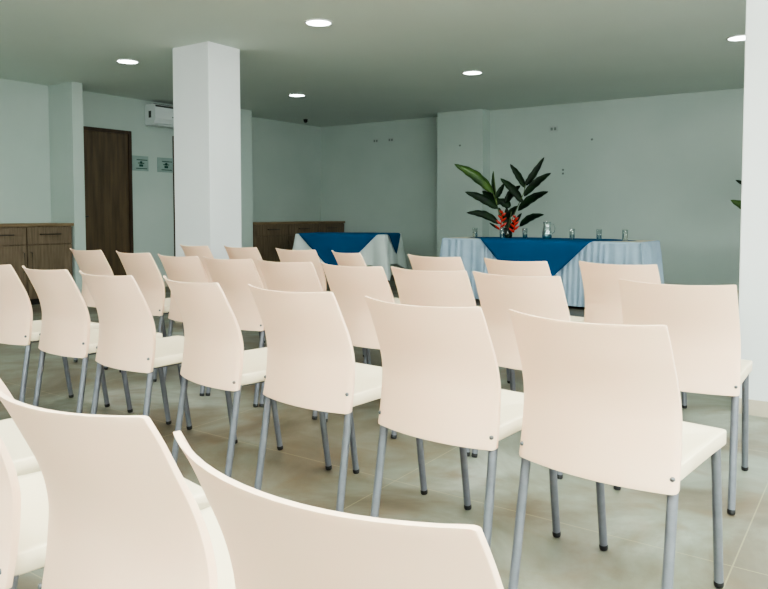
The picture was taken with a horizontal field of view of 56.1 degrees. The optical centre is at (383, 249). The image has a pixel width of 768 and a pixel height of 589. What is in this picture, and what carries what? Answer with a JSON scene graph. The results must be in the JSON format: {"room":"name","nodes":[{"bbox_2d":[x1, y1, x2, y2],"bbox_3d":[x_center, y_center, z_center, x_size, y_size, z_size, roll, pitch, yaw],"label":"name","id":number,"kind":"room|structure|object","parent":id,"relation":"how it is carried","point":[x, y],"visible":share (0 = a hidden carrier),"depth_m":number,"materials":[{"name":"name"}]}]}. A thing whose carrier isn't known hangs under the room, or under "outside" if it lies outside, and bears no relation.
{"room":"assembly chamber","nodes":[
{"label":"assembly chamber","id":0,"kind":"room"},
{"bbox_2d":[0,78,320,280],"bbox_3d":[-5.044,-0.630,7.483,0.150,2.580,13.820,2,4,35],"label":"wall","id":1,"kind":"structure","parent":0,"point":[286,166],"depth_m":9.88,"materials":[{"name":"paint"}]},
{"bbox_2d":[48,82,85,292],"bbox_3d":[-3.816,-0.693,8.697,0.490,2.580,0.143,2,4,35],"label":"column","id":2,"kind":"structure","parent":1,"relation":"attached to","point":[66,135],"depth_m":8.57,"materials":[{"name":"paint"}]},
{"bbox_2d":[83,126,133,275],"bbox_3d":[-3.639,-0.505,9.356,0.084,2.137,0.885,2,4,35],"label":"door","id":3,"kind":"structure","parent":1,"relation":"in","point":[107,152],"depth_m":9.44,"materials":[{"name":"brown wood"}]},
{"bbox_2d":[132,155,148,170],"bbox_3d":[-3.319,-1.178,9.815,0.011,0.205,0.270,2,4,35],"label":"door sign","id":4,"kind":"object","parent":1,"relation":"attached to","point":[139,163],"visible":1,"depth_m":9.81,"materials":[{"name":"green plastic"}]},
{"bbox_2d":[145,103,173,128],"bbox_3d":[-2.935,-1.861,10.145,0.228,0.296,0.863,2,4,35],"label":"air conditioner","id":5,"kind":"object","parent":1,"relation":"attached to","point":[156,115],"visible":0.4,"depth_m":9.83,"materials":[{"name":"plastic"}]},
{"bbox_2d":[152,103,172,108],"bbox_3d":[-2.927,-1.985,10.136,0.184,0.047,0.820,2,4,35],"label":"grille","id":6,"kind":"object","parent":5,"relation":"attached to","point":[154,106],"depth_m":9.82,"materials":[{"name":"white plastic"}]},
{"bbox_2d":[157,157,172,172],"bbox_3d":[-3.081,-1.196,10.159,0.011,0.205,0.270,2,4,35],"label":"door sign","id":7,"kind":"object","parent":1,"relation":"attached to","point":[163,164],"visible":1,"depth_m":10.15,"materials":[{"name":"green plastic"}]},
{"bbox_2d":[172,136,175,256],"bbox_3d":[-2.755,-0.571,10.634,0.084,2.137,0.825,2,4,35],"label":"door","id":8,"kind":"structure","parent":1,"relation":"in","point":[172,136],"depth_m":10.29,"materials":[{"name":"brown wood"}]},
{"bbox_2d":[240,109,252,247],"bbox_3d":[-2.260,-0.808,10.947,0.490,2.580,0.253,2,4,35],"label":"column","id":9,"kind":"structure","parent":1,"relation":"attached to","point":[245,115],"depth_m":10.80,"materials":[{"name":"paint"}]},
{"bbox_2d":[173,41,241,258],"bbox_3d":[-1.664,-0.596,6.817,0.490,2.580,0.387,2,4,35],"label":"column","id":10,"kind":"structure","parent":0,"point":[206,75],"depth_m":6.64,"materials":[{"name":"paint"}]},
{"bbox_2d":[0,0,745,126],"bbox_3d":[-0.195,-1.802,3.978,12.140,0.120,14.070,2,4,35],"label":"ceiling","id":11,"kind":"structure","parent":0,"point":[377,60],"depth_m":6.83,"materials":[{"name":"paint"}]},
{"bbox_2d":[116,59,138,63],"bbox_3d":[-2.598,-1.909,7.308,0.230,0.009,0.230,2,4,35],"label":"recessed light","id":12,"kind":"object","parent":11,"relation":"in","point":[124,61],"visible":1,"depth_m":7.30,"materials":[{"name":"white plastic"}]},
{"bbox_2d":[118,60,137,63],"bbox_3d":[-2.598,-1.910,7.308,0.196,0.005,0.196,2,4,35],"label":"diffuser","id":13,"kind":"object","parent":12,"relation":"attached to","point":[119,61],"depth_m":7.30,"materials":[{"name":"white plastic"}]},
{"bbox_2d":[288,94,305,96],"bbox_3d":[-1.135,-2.017,9.406,0.230,0.009,0.230,2,4,35],"label":"recessed light","id":14,"kind":"object","parent":11,"relation":"in","point":[292,95],"visible":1,"depth_m":9.41,"materials":[{"name":"white plastic"}]},
{"bbox_2d":[304,19,332,26],"bbox_3d":[-0.528,-1.832,5.819,0.230,0.009,0.230,2,4,35],"label":"recessed light","id":15,"kind":"object","parent":11,"relation":"in","point":[311,22],"visible":1,"depth_m":5.80,"materials":[{"name":"white plastic"}]},
{"bbox_2d":[306,20,330,25],"bbox_3d":[-0.528,-1.833,5.819,0.196,0.005,0.196,2,4,35],"label":"diffuser","id":16,"kind":"object","parent":15,"relation":"attached to","point":[308,22],"depth_m":5.80,"materials":[{"name":"white plastic"}]},
{"bbox_2d":[462,70,482,74],"bbox_3d":[0.968,-1.939,7.895,0.230,0.009,0.230,2,4,35],"label":"recessed light","id":17,"kind":"object","parent":11,"relation":"in","point":[472,72],"visible":1,"depth_m":7.87,"materials":[{"name":"white plastic"}]},
{"bbox_2d":[464,72,480,74],"bbox_3d":[0.968,-1.940,7.895,0.196,0.005,0.196,2,4,35],"label":"diffuser","id":18,"kind":"object","parent":17,"relation":"attached to","point":[466,73],"depth_m":7.93,"materials":[{"name":"white plastic"}]},
{"bbox_2d":[726,34,744,40],"bbox_3d":[3.125,-1.858,6.322,0.230,0.009,0.230,2,4,35],"label":"recessed light","id":19,"kind":"object","parent":11,"relation":"in","point":[735,37],"visible":0.66,"depth_m":6.33,"materials":[{"name":"white plastic"}]},
{"bbox_2d":[728,36,744,40],"bbox_3d":[3.125,-1.859,6.322,0.196,0.005,0.196,2,4,35],"label":"diffuser","id":20,"kind":"object","parent":19,"relation":"attached to","point":[732,38],"depth_m":6.33,"materials":[{"name":"white plastic"}]},
{"bbox_2d":[320,117,436,274],"bbox_3d":[0.152,-0.873,12.195,3.040,2.580,0.150,2,4,35],"label":"wall","id":21,"kind":"structure","parent":0,"point":[384,186],"depth_m":12.17,"materials":[{"name":"paint"}]},
{"bbox_2d":[0,275,767,588],"bbox_3d":[-0.195,0.894,4.117,12.140,0.120,14.070,2,4,35],"label":"floor","id":22,"kind":"structure","parent":0,"point":[635,519],"depth_m":2.79,"materials":[{"name":"tile"}]},
{"bbox_2d":[0,227,27,293],"bbox_3d":[-4.332,0.189,7.981,0.500,0.893,0.551,2,4,35],"label":"base cabinet","id":23,"kind":"object","parent":22,"relation":"on","point":[13,251],"visible":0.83,"depth_m":7.97,"materials":[{"name":"brown wood"}]},
{"bbox_2d":[0,418,40,475],"bbox_3d":[-1.050,0.551,1.786,0.419,0.799,0.588,3,4,43],"label":"chair","id":24,"kind":"object","parent":22,"relation":"on","point":[24,460],"visible":0.16,"depth_m":1.81,"materials":[{"name":"beige plastic"}]},
{"bbox_2d":[26,226,72,304],"bbox_3d":[-4.018,0.165,8.435,0.500,0.893,0.549,2,4,35],"label":"base cabinet","id":25,"kind":"object","parent":22,"relation":"on","point":[48,247],"visible":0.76,"depth_m":8.27,"materials":[{"name":"brown wood"}]},
{"bbox_2d":[0,264,109,406],"bbox_3d":[-1.788,0.452,3.728,0.419,0.799,0.588,2,4,35],"label":"chair","id":26,"kind":"object","parent":22,"relation":"on","point":[17,325],"visible":0.79,"depth_m":3.49,"materials":[{"name":"beige plastic"}]},
{"bbox_2d":[22,265,171,424],"bbox_3d":[-1.371,0.467,3.430,0.419,0.799,0.588,2,4,38],"label":"chair","id":27,"kind":"object","parent":22,"relation":"on","point":[65,326],"visible":0.88,"depth_m":3.21,"materials":[{"name":"beige plastic"}]},
{"bbox_2d":[0,437,209,588],"bbox_3d":[-0.666,0.567,1.477,0.419,0.799,0.588,3,4,45],"label":"chair","id":28,"kind":"object","parent":22,"relation":"on","point":[24,508],"visible":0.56,"depth_m":1.25,"materials":[{"name":"beige plastic"}]},
{"bbox_2d":[0,379,234,588],"bbox_3d":[-0.296,0.582,1.191,0.419,0.799,0.588,2,4,37],"label":"chair","id":29,"kind":"object","parent":22,"relation":"on","point":[123,514],"visible":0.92,"depth_m":0.95,"materials":[{"name":"beige plastic"}]},
{"bbox_2d":[70,248,166,369],"bbox_3d":[-1.868,0.383,5.073,0.419,0.799,0.588,2,4,39],"label":"chair","id":30,"kind":"object","parent":22,"relation":"on","point":[91,262],"visible":0.48,"depth_m":4.84,"materials":[{"name":"beige plastic"}]},
{"bbox_2d":[116,251,183,381],"bbox_3d":[-1.424,0.400,4.730,0.419,0.799,0.588,3,4,41],"label":"chair","id":31,"kind":"object","parent":22,"relation":"on","point":[142,266],"visible":0.59,"depth_m":4.48,"materials":[{"name":"beige plastic"}]},
{"bbox_2d":[79,270,237,443],"bbox_3d":[-0.985,0.482,3.135,0.419,0.799,0.588,2,4,39],"label":"chair","id":32,"kind":"object","parent":22,"relation":"on","point":[127,341],"visible":0.88,"depth_m":2.92,"materials":[{"name":"beige plastic"}]},
{"bbox_2d":[158,254,264,395],"bbox_3d":[-1.043,0.418,4.379,0.419,0.799,0.588,3,4,40],"label":"chair","id":33,"kind":"object","parent":22,"relation":"on","point":[190,269],"visible":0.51,"depth_m":4.15,"materials":[{"name":"beige plastic"}]},
{"bbox_2d":[180,244,264,342],"bbox_3d":[-1.284,0.351,5.688,0.419,0.799,0.588,3,4,45],"label":"chair","id":34,"kind":"object","parent":22,"relation":"on","point":[200,251],"visible":0.25,"depth_m":5.44,"materials":[{"name":"beige plastic"}]},
{"bbox_2d":[203,256,264,406],"bbox_3d":[-0.716,0.430,4.148,0.419,0.799,0.588,2,4,37],"label":"chair","id":35,"kind":"object","parent":22,"relation":"on","point":[233,276],"visible":0.48,"depth_m":3.92,"materials":[{"name":"beige plastic"}]},
{"bbox_2d":[224,246,266,289],"bbox_3d":[-0.885,0.364,5.442,0.419,0.799,0.588,3,4,43],"label":"chair","id":36,"kind":"object","parent":22,"relation":"on","point":[252,253],"visible":0.23,"depth_m":5.18,"materials":[{"name":"beige plastic"}]},
{"bbox_2d":[163,276,331,477],"bbox_3d":[-0.544,0.497,2.844,0.588,0.799,0.419,-3,4,-44],"label":"chair","id":37,"kind":"object","parent":22,"relation":"on","point":[214,355],"visible":0.9,"depth_m":2.64,"materials":[{"name":"beige plastic"}]},
{"bbox_2d":[253,224,288,261],"bbox_3d":[-1.937,0.027,11.376,0.580,0.868,0.723,2,4,35],"label":"base cabinet","id":38,"kind":"object","parent":22,"relation":"on","point":[266,237],"visible":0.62,"depth_m":11.18,"materials":[{"name":"brown wood"}]},
{"bbox_2d":[253,221,344,224],"bbox_3d":[-1.534,-0.454,11.954,0.562,0.032,2.193,2,4,35],"label":"countertop","id":39,"kind":"structure","parent":38,"relation":"on","point":[283,222],"depth_m":11.80,"materials":[{"name":"brown wood"}]},
{"bbox_2d":[288,224,317,249],"bbox_3d":[-1.525,-0.004,11.972,0.580,0.868,0.723,2,4,35],"label":"base cabinet","id":40,"kind":"object","parent":22,"relation":"on","point":[294,229],"visible":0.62,"depth_m":11.70,"materials":[{"name":"brown wood"}]},
{"bbox_2d":[257,259,370,419],"bbox_3d":[-0.370,0.442,3.915,0.419,0.799,0.588,2,4,38],"label":"chair","id":41,"kind":"object","parent":22,"relation":"on","point":[278,276],"visible":0.38,"depth_m":3.67,"materials":[{"name":"beige plastic"}]},
{"bbox_2d":[275,248,364,356],"bbox_3d":[-0.451,0.381,5.105,0.419,0.799,0.588,3,4,41],"label":"chair","id":42,"kind":"object","parent":22,"relation":"on","point":[284,255],"visible":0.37,"depth_m":4.85,"materials":[{"name":"beige plastic"}]},
{"bbox_2d":[317,223,343,269],"bbox_3d":[-1.113,-0.034,12.567,0.580,0.868,0.721,2,4,35],"label":"base cabinet","id":43,"kind":"object","parent":22,"relation":"on","point":[322,227],"visible":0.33,"depth_m":12.38,"materials":[{"name":"brown wood"}]},
{"bbox_2d":[248,284,427,511],"bbox_3d":[-0.160,0.512,2.549,0.419,0.799,0.588,2,4,40],"label":"chair","id":44,"kind":"object","parent":22,"relation":"on","point":[311,364],"visible":0.92,"depth_m":2.34,"materials":[{"name":"beige plastic"}]},
{"bbox_2d":[173,431,503,588],"bbox_3d":[0.071,0.598,0.888,0.419,0.799,0.588,2,4,39],"label":"chair","id":45,"kind":"object","parent":22,"relation":"on","point":[273,542],"visible":1,"depth_m":0.62,"materials":[{"name":"beige plastic"}]},
{"bbox_2d":[321,262,394,421],"bbox_3d":[-0.002,0.457,3.616,0.419,0.799,0.588,3,4,41],"label":"chair","id":46,"kind":"object","parent":22,"relation":"on","point":[349,285],"visible":0.45,"depth_m":3.42,"materials":[{"name":"beige plastic"}]},
{"bbox_2d":[331,250,399,363],"bbox_3d":[-0.035,0.402,4.695,0.588,0.799,0.419,-2,3,-29],"label":"chair","id":47,"kind":"object","parent":22,"relation":"on","point":[343,259],"visible":0.19,"depth_m":4.46,"materials":[{"name":"beige plastic"}]},
{"bbox_2d":[391,266,515,455],"bbox_3d":[0.334,0.470,3.370,0.419,0.799,0.588,2,4,37],"label":"chair","id":48,"kind":"object","parent":22,"relation":"on","point":[414,287],"visible":0.34,"depth_m":3.14,"materials":[{"name":"beige plastic"}]},
{"bbox_2d":[408,254,509,382],"bbox_3d":[0.451,0.421,4.324,0.588,0.799,0.419,-3,4,-45],"label":"chair","id":49,"kind":"object","parent":22,"relation":"on","point":[421,263],"visible":0.21,"depth_m":4.09,"materials":[{"name":"beige plastic"}]},
{"bbox_2d":[364,296,560,548],"bbox_3d":[0.248,0.530,2.197,0.419,0.799,0.588,2,4,39],"label":"chair","id":50,"kind":"object","parent":22,"relation":"on","point":[441,383],"visible":0.94,"depth_m":1.99,"materials":[{"name":"beige plastic"}]},
{"bbox_2d":[471,271,569,478],"bbox_3d":[0.677,0.484,3.103,0.419,0.799,0.588,2,4,40],"label":"chair","id":51,"kind":"object","parent":22,"relation":"on","point":[542,296],"visible":0.43,"depth_m":2.92,"materials":[{"name":"beige plastic"}]},
{"bbox_2d":[484,258,583,322],"bbox_3d":[0.853,0.439,3.967,0.588,0.799,0.419,-3,4,-44],"label":"chair","id":52,"kind":"object","parent":22,"relation":"on","point":[496,267],"visible":0.19,"depth_m":3.74,"materials":[{"name":"beige plastic"}]},
{"bbox_2d":[508,309,725,588],"bbox_3d":[0.622,0.546,1.893,0.419,0.799,0.588,3,4,41],"label":"chair","id":53,"kind":"object","parent":22,"relation":"on","point":[602,402],"visible":1,"depth_m":1.71,"materials":[{"name":"beige plastic"}]},
{"bbox_2d":[579,261,686,408],"bbox_3d":[1.296,0.451,3.735,0.419,0.799,0.588,3,4,41],"label":"chair","id":54,"kind":"object","parent":22,"relation":"on","point":[603,305],"visible":0.44,"depth_m":3.59,"materials":[{"name":"beige plastic"}]},
{"bbox_2d":[613,279,751,514],"bbox_3d":[1.164,0.501,2.767,0.419,0.799,0.588,2,4,34],"label":"chair","id":55,"kind":"object","parent":22,"relation":"on","point":[702,322],"visible":0.7,"depth_m":2.54,"materials":[{"name":"beige plastic"}]},
{"bbox_2d":[731,180,741,208],"bbox_3d":[4.265,-0.296,8.051,0.320,1.853,0.668,-2,3,-31],"label":"flower arrangement","id":56,"kind":"object","parent":22,"relation":"on","point":[737,203],"visible":0.16,"depth_m":8.20,"materials":[{"name":"green plant"}]},
{"bbox_3d":[-0.490,0.149,10.184,1.270,0.746,0.740,1,3,18],"label":"folding table","id":57,"kind":"object","parent":22,"relation":"on","visible":0},
{"bbox_2d":[292,233,407,280],"bbox_3d":[-0.490,0.073,10.180,1.485,0.610,0.955,1,3,18],"label":"tablecloth","id":58,"kind":"object","parent":57,"relation":"on","point":[379,251],"visible":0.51,"depth_m":9.68,"materials":[{"name":"fabric"}]},
{"bbox_2d":[297,232,399,265],"bbox_3d":[-0.492,0.048,10.179,1.398,0.572,0.908,1,3,18],"label":"cloth","id":59,"kind":"object","parent":58,"relation":"on","point":[323,243],"visible":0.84,"depth_m":9.81,"materials":[{"name":"blue fabric"}]},
{"bbox_3d":[-4.646,0.212,7.527,0.500,0.893,0.549,2,4,35],"label":"cabinet","id":60,"kind":"object","parent":22,"relation":"on","visible":0},
{"bbox_2d":[0,223,73,226],"bbox_3d":[-4.339,-0.274,7.966,0.482,0.032,1.685,2,4,35],"label":"countertop","id":61,"kind":"structure","parent":60,"relation":"on","point":[1,224],"depth_m":8.16,"materials":[{"name":"brown wood"}]},
{"bbox_2d":[489,88,743,289],"bbox_3d":[4.886,-0.694,8.724,8.700,2.580,0.150,2,4,35],"label":"wall","id":62,"kind":"structure","parent":0,"point":[666,169],"depth_m":9.61,"materials":[{"name":"paint"}]},
{"bbox_2d":[437,109,489,256],"bbox_3d":[1.236,-0.814,11.065,0.780,2.580,0.340,2,4,35],"label":"column","id":63,"kind":"structure","parent":62,"relation":"attached to","point":[470,129],"depth_m":10.90,"materials":[{"name":"paint"}]},
{"bbox_2d":[549,126,557,131],"bbox_3d":[2.416,-1.725,10.281,0.120,0.085,0.011,2,4,35],"label":"wall plate","id":64,"kind":"object","parent":62,"relation":"attached to","point":[551,128],"visible":1,"depth_m":10.28,"materials":[{"name":"plastic"}]},
{"bbox_2d":[739,0,767,401],"bbox_3d":[2.159,-0.439,3.745,0.483,2.580,0.415,2,4,35],"label":"column","id":65,"kind":"structure","parent":0,"point":[753,270],"depth_m":3.68,"materials":[{"name":"paint"}]},
{"bbox_2d":[739,398,767,416],"bbox_3d":[2.159,0.810,3.809,0.499,0.080,0.431,2,4,35],"label":"baseboard","id":66,"kind":"structure","parent":65,"relation":"attached to","point":[756,407],"depth_m":3.71,"materials":[{"name":"beige tile"}]},
{"bbox_3d":[1.885,0.245,8.407,2.305,0.736,0.680,2,4,35],"label":"folding table","id":67,"kind":"object","parent":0,"visible":0},
{"bbox_2d":[440,236,663,306],"bbox_3d":[1.885,0.226,8.407,2.509,0.705,0.900,2,4,35],"label":"table skirt","id":68,"kind":"object","parent":67,"relation":"on","point":[472,252],"visible":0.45,"depth_m":7.84,"materials":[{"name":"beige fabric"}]},
{"bbox_2d":[471,237,634,275],"bbox_3d":[1.887,0.197,8.403,2.057,0.657,0.950,2,4,35],"label":"cloth","id":69,"kind":"object","parent":68,"relation":"on","point":[557,252],"visible":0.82,"depth_m":8.05,"materials":[{"name":"blue fabric"}]},
{"bbox_2d":[454,158,550,237],"bbox_3d":[1.416,-0.626,8.685,1.177,0.954,0.297,1,3,27],"label":"flower arrangement","id":70,"kind":"object","parent":69,"relation":"on","point":[491,198],"visible":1,"depth_m":8.67,"materials":[{"name":"green plant"}]},
{"bbox_2d":[542,222,554,238],"bbox_3d":[1.862,-0.220,8.190,0.111,0.195,0.133,-3,4,-44],"label":"water jug","id":71,"kind":"object","parent":69,"relation":"on","point":[543,222],"visible":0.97,"depth_m":8.19,"materials":[{"name":"clear glass"}]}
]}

